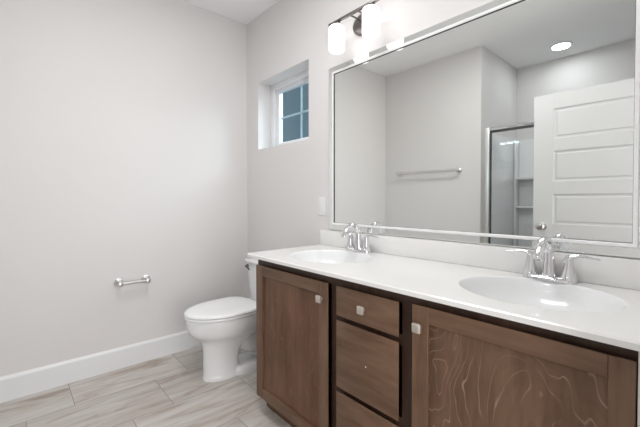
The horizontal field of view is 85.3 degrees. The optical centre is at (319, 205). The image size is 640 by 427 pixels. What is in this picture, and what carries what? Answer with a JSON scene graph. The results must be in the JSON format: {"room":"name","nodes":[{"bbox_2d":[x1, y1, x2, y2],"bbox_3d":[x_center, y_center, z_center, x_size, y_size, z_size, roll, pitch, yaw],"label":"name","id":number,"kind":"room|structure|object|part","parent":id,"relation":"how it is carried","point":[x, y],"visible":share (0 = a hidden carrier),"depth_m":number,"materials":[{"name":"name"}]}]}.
{"room":"bathroom","nodes":[
{"label":"bathroom","id":0,"kind":"room"},
{"bbox_2d":[0,0,247,376],"bbox_3d":[-1.758,-0.220,2.206,3.350,2.740,0.120,-1,1,-41],"label":"wall","id":1,"kind":"structure","parent":0,"point":[123,123],"depth_m":2.41,"materials":[{"name":"white paint"}]},
{"bbox_2d":[0,331,201,402],"bbox_3d":[-1.394,1.071,2.461,2.000,0.148,0.014,-1,1,-41],"label":"baseboard","id":2,"kind":"structure","parent":1,"relation":"attached to","point":[24,383],"depth_m":2.32,"materials":[{"name":"white paint"}]},
{"bbox_2d":[114,275,150,286],"bbox_3d":[-1.324,0.539,2.470,0.236,0.060,0.079,-1,1,-41],"label":"toilet paper holder","id":3,"kind":"object","parent":1,"relation":"attached to","point":[118,282],"visible":1,"depth_m":2.44,"materials":[{"name":"silver metal"}]},
{"bbox_3d":[-1.390,0.540,2.411,0.060,0.060,0.079,-1,1,-41],"label":"post","id":4,"kind":"part","parent":3,"relation":"part of","materials":[{"name":"silver metal"}]},
{"bbox_3d":[-1.258,0.538,2.528,0.060,0.060,0.079,-1,1,-41],"label":"post","id":5,"kind":"part","parent":3,"relation":"part of","materials":[{"name":"silver metal"}]},
{"bbox_2d":[0,346,291,426],"bbox_3d":[-0.193,1.230,0.464,3.350,0.100,4.800,-1,1,-41],"label":"floor","id":6,"kind":"structure","parent":0,"point":[170,390],"depth_m":2.04,"materials":[{"name":"tile"}]},
{"bbox_2d":[184,257,257,382],"bbox_3d":[-0.570,0.777,2.446,0.753,0.736,0.414,-1,1,-41],"label":"toilet","id":7,"kind":"object","parent":6,"relation":"on","point":[224,327],"visible":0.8,"depth_m":2.28,"materials":[{"name":"white ceramic"}]},
{"bbox_3d":[-0.671,0.714,2.356,0.484,0.016,0.392,-1,1,-41],"label":"seat","id":8,"kind":"part","parent":7,"relation":"part of","materials":[{"name":"white plastic"}]},
{"bbox_3d":[-0.671,0.692,2.355,0.483,0.024,0.394,-1,1,-41],"label":"lid","id":9,"kind":"part","parent":7,"relation":"part of","materials":[{"name":"white plastic"}]},
{"bbox_3d":[-0.373,0.573,2.617,0.206,0.275,0.392,-1,1,-41],"label":"tank","id":10,"kind":"part","parent":7,"relation":"part of","materials":[{"name":"white ceramic"}]},
{"bbox_3d":[-0.374,0.420,2.613,0.229,0.029,0.414,-1,1,-41],"label":"tank lid","id":11,"kind":"part","parent":7,"relation":"part of","materials":[{"name":"white ceramic"}]},
{"bbox_2d":[256,259,638,426],"bbox_3d":[0.362,0.727,1.528,0.592,0.866,1.588,-1,1,-41],"label":"bathroom vanity","id":12,"kind":"object","parent":6,"relation":"on","point":[331,352],"visible":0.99,"depth_m":1.18,"materials":[{"name":"brown wood"}]},
{"bbox_3d":[-0.152,1.030,1.728,0.021,0.055,0.469,-1,1,-41],"label":"rail","id":13,"kind":"part","parent":12,"relation":"part of","materials":[{"name":"brown wood"}]},
{"bbox_3d":[-0.153,0.356,1.716,0.021,0.055,0.469,-1,1,-41],"label":"rail","id":14,"kind":"part","parent":12,"relation":"part of","materials":[{"name":"brown wood"}]},
{"bbox_3d":[-0.150,0.693,1.724,0.007,0.625,0.475,-1,1,-41],"label":"door","id":15,"kind":"part","parent":12,"relation":"part of","materials":[{"name":"brown wood"}]},
{"bbox_3d":[-0.002,0.404,1.508,0.029,0.031,0.031,-1,1,-41],"label":"knob","id":16,"kind":"part","parent":12,"relation":"part of","materials":[{"name":"silver metal"}]},
{"bbox_3d":[0.159,0.398,1.327,0.029,0.031,0.031,-1,1,-41],"label":"knob","id":17,"kind":"part","parent":12,"relation":"part of","materials":[{"name":"silver metal"}]},
{"bbox_3d":[0.180,0.921,1.351,0.021,0.286,0.314,-1,1,-41],"label":"drawer","id":18,"kind":"part","parent":12,"relation":"part of","materials":[{"name":"brown wood"}]},
{"bbox_3d":[0.180,0.619,1.345,0.021,0.281,0.314,-1,1,-41],"label":"drawer","id":19,"kind":"part","parent":12,"relation":"part of","materials":[{"name":"brown wood"}]},
{"bbox_3d":[0.179,0.397,1.341,0.021,0.124,0.314,-1,1,-41],"label":"drawer","id":20,"kind":"part","parent":12,"relation":"part of","materials":[{"name":"brown wood"}]},
{"bbox_3d":[0.321,0.402,1.143,0.029,0.031,0.031,-1,1,-41],"label":"knob","id":21,"kind":"part","parent":12,"relation":"part of","materials":[{"name":"silver metal"}]},
{"bbox_2d":[247,245,639,351],"bbox_3d":[0.357,0.340,1.533,0.584,0.130,1.692,-1,1,-41],"label":"countertop","id":22,"kind":"structure","parent":12,"relation":"on","point":[610,315],"depth_m":1.25,"materials":[{"name":"white stone"}]},
{"bbox_2d":[290,250,372,280],"bbox_3d":[0.057,0.334,1.874,0.409,0.130,0.481,-1,1,-41],"label":"sink basin","id":23,"kind":"object","parent":22,"relation":"in","point":[328,258],"depth_m":2.03,"materials":[{"name":"white ceramic"}]},
{"bbox_2d":[339,223,378,252],"bbox_3d":[0.184,0.183,1.992,0.168,0.168,0.305,-1,1,-41],"label":"faucet","id":24,"kind":"object","parent":22,"relation":"on","point":[350,246],"visible":1,"depth_m":2.00,"materials":[{"name":"silver metal"}]},
{"bbox_3d":[0.181,0.211,2.073,0.057,0.088,0.057,-1,1,-41],"label":"handle","id":25,"kind":"part","parent":24,"relation":"part of","materials":[{"name":"silver metal"}]},
{"bbox_3d":[0.182,0.179,1.990,0.162,0.160,0.054,-1,1,-41],"label":"spout","id":26,"kind":"part","parent":24,"relation":"part of","materials":[{"name":"silver metal"}]},
{"bbox_3d":[0.223,0.258,2.027,0.062,0.017,0.176,-1,1,-41],"label":"plate","id":27,"kind":"part","parent":24,"relation":"part of","materials":[{"name":"silver metal"}]},
{"bbox_3d":[0.264,0.213,1.980,0.057,0.088,0.057,-1,1,-41],"label":"handle","id":28,"kind":"part","parent":24,"relation":"part of","materials":[{"name":"silver metal"}]},
{"bbox_2d":[458,276,628,312],"bbox_3d":[0.708,0.347,1.155,0.409,0.130,0.481,-1,1,-41],"label":"sink basin","id":29,"kind":"object","parent":22,"relation":"in","point":[546,296],"depth_m":1.26,"materials":[{"name":"white ceramic"}]},
{"bbox_2d":[506,236,600,283],"bbox_3d":[0.825,0.195,1.273,0.168,0.168,0.305,-1,1,-41],"label":"faucet","id":30,"kind":"object","parent":22,"relation":"on","point":[544,248],"visible":1,"depth_m":1.28,"materials":[{"name":"silver metal"}]},
{"bbox_3d":[0.799,0.190,1.380,0.027,0.037,0.110,-1,1,-41],"label":"lever","id":31,"kind":"part","parent":30,"relation":"part of","materials":[{"name":"silver metal"}]},
{"bbox_3d":[0.823,0.224,1.354,0.057,0.088,0.057,-1,1,-41],"label":"handle","id":32,"kind":"part","parent":30,"relation":"part of","materials":[{"name":"silver metal"}]},
{"bbox_3d":[0.823,0.191,1.271,0.162,0.160,0.054,-1,1,-41],"label":"spout","id":33,"kind":"part","parent":30,"relation":"part of","materials":[{"name":"silver metal"}]},
{"bbox_3d":[0.864,0.270,1.309,0.062,0.017,0.176,-1,1,-41],"label":"plate","id":34,"kind":"part","parent":30,"relation":"part of","materials":[{"name":"silver metal"}]},
{"bbox_3d":[0.905,0.225,1.262,0.057,0.088,0.057,-1,1,-41],"label":"handle","id":35,"kind":"part","parent":30,"relation":"part of","materials":[{"name":"silver metal"}]},
{"bbox_3d":[0.928,0.192,1.235,0.027,0.037,0.110,-1,1,-41],"label":"lever","id":36,"kind":"part","parent":30,"relation":"part of","materials":[{"name":"silver metal"}]},
{"bbox_3d":[0.510,0.362,0.967,0.021,0.055,0.457,-1,1,-41],"label":"rail","id":37,"kind":"part","parent":12,"relation":"part of","materials":[{"name":"brown wood"}]},
{"bbox_3d":[0.513,0.702,0.975,0.007,0.632,0.463,-1,1,-41],"label":"door","id":38,"kind":"part","parent":12,"relation":"part of","materials":[{"name":"brown wood"}]},
{"bbox_2d":[182,0,278,24],"bbox_3d":[-0.195,-1.609,0.413,3.350,0.100,4.800,-1,1,-41],"label":"ceiling","id":39,"kind":"structure","parent":0,"point":[242,11],"depth_m":2.80,"materials":[{"name":"white paint"}]},
{"bbox_2d":[247,0,639,297],"bbox_3d":[0.981,-0.208,1.411,0.200,2.740,4.700,-1,1,-41],"label":"wall","id":40,"kind":"structure","parent":0,"point":[285,182],"depth_m":2.53,"materials":[{"name":"white paint"}]},
{"bbox_2d":[270,69,308,146],"bbox_3d":[-0.182,-0.760,2.809,0.077,0.564,0.674,-1,1,-41],"label":"window","id":41,"kind":"structure","parent":40,"relation":"in","point":[277,90],"depth_m":2.98,"materials":[{"name":"white plastic"}]},
{"bbox_2d":[281,85,308,137],"bbox_3d":[-0.175,-0.753,2.816,0.006,0.429,0.474,-1,1,-41],"label":"grille","id":42,"kind":"object","parent":41,"relation":"attached to","point":[291,87],"depth_m":2.85,"materials":[{"name":"white"}]},
{"bbox_2d":[318,197,324,215],"bbox_3d":[0.008,0.003,2.357,0.010,0.124,0.073,-1,1,-41],"label":"light switch","id":43,"kind":"object","parent":40,"relation":"attached to","point":[321,200],"visible":1,"depth_m":2.35,"materials":[{"name":"white plastic"}]},
{"bbox_2d":[328,0,379,53],"bbox_3d":[0.212,-1.029,1.986,0.170,0.230,0.386,-1,1,-41],"label":"vanity light","id":44,"kind":"object","parent":40,"relation":"attached to","point":[367,24],"visible":1,"depth_m":1.98,"materials":[{"name":"white glass"}]},
{"bbox_3d":[0.099,-0.990,2.058,0.095,0.150,0.095,-1,1,-41],"label":"lamp shade","id":45,"kind":"part","parent":44,"relation":"part of","materials":[{"name":"white glass"}]},
{"bbox_3d":[0.273,-0.987,1.862,0.095,0.150,0.095,-1,1,-41],"label":"lamp shade","id":46,"kind":"part","parent":44,"relation":"part of","materials":[{"name":"white glass"}]},
{"bbox_2d":[320,229,639,289],"bbox_3d":[0.568,0.220,1.718,0.020,0.101,1.692,-1,1,-41],"label":"backsplash","id":47,"kind":"structure","parent":40,"relation":"attached to","point":[610,271],"depth_m":1.51,"materials":[{"name":"white stone"}]},
{"bbox_2d":[329,0,639,258],"bbox_3d":[0.572,-0.361,1.705,0.018,1.055,1.549,-1,1,-41],"label":"wall mirror","id":48,"kind":"object","parent":40,"relation":"attached to","point":[512,123],"visible":1,"depth_m":1.48,"materials":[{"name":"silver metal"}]},
{"bbox_3d":[0.070,-0.183,0.058,2.960,2.740,0.120,-1,1,-41],"label":"wall","id":49,"kind":"structure","parent":0,"visible":0},
{"bbox_2d":[637,352,639,426],"bbox_3d":[0.906,0.738,0.922,0.544,0.866,0.042,-1,1,-41],"label":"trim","id":50,"kind":"structure","parent":49,"relation":"attached to","point":[638,420],"depth_m":0.75,"materials":[{"name":"white"}]}
]}

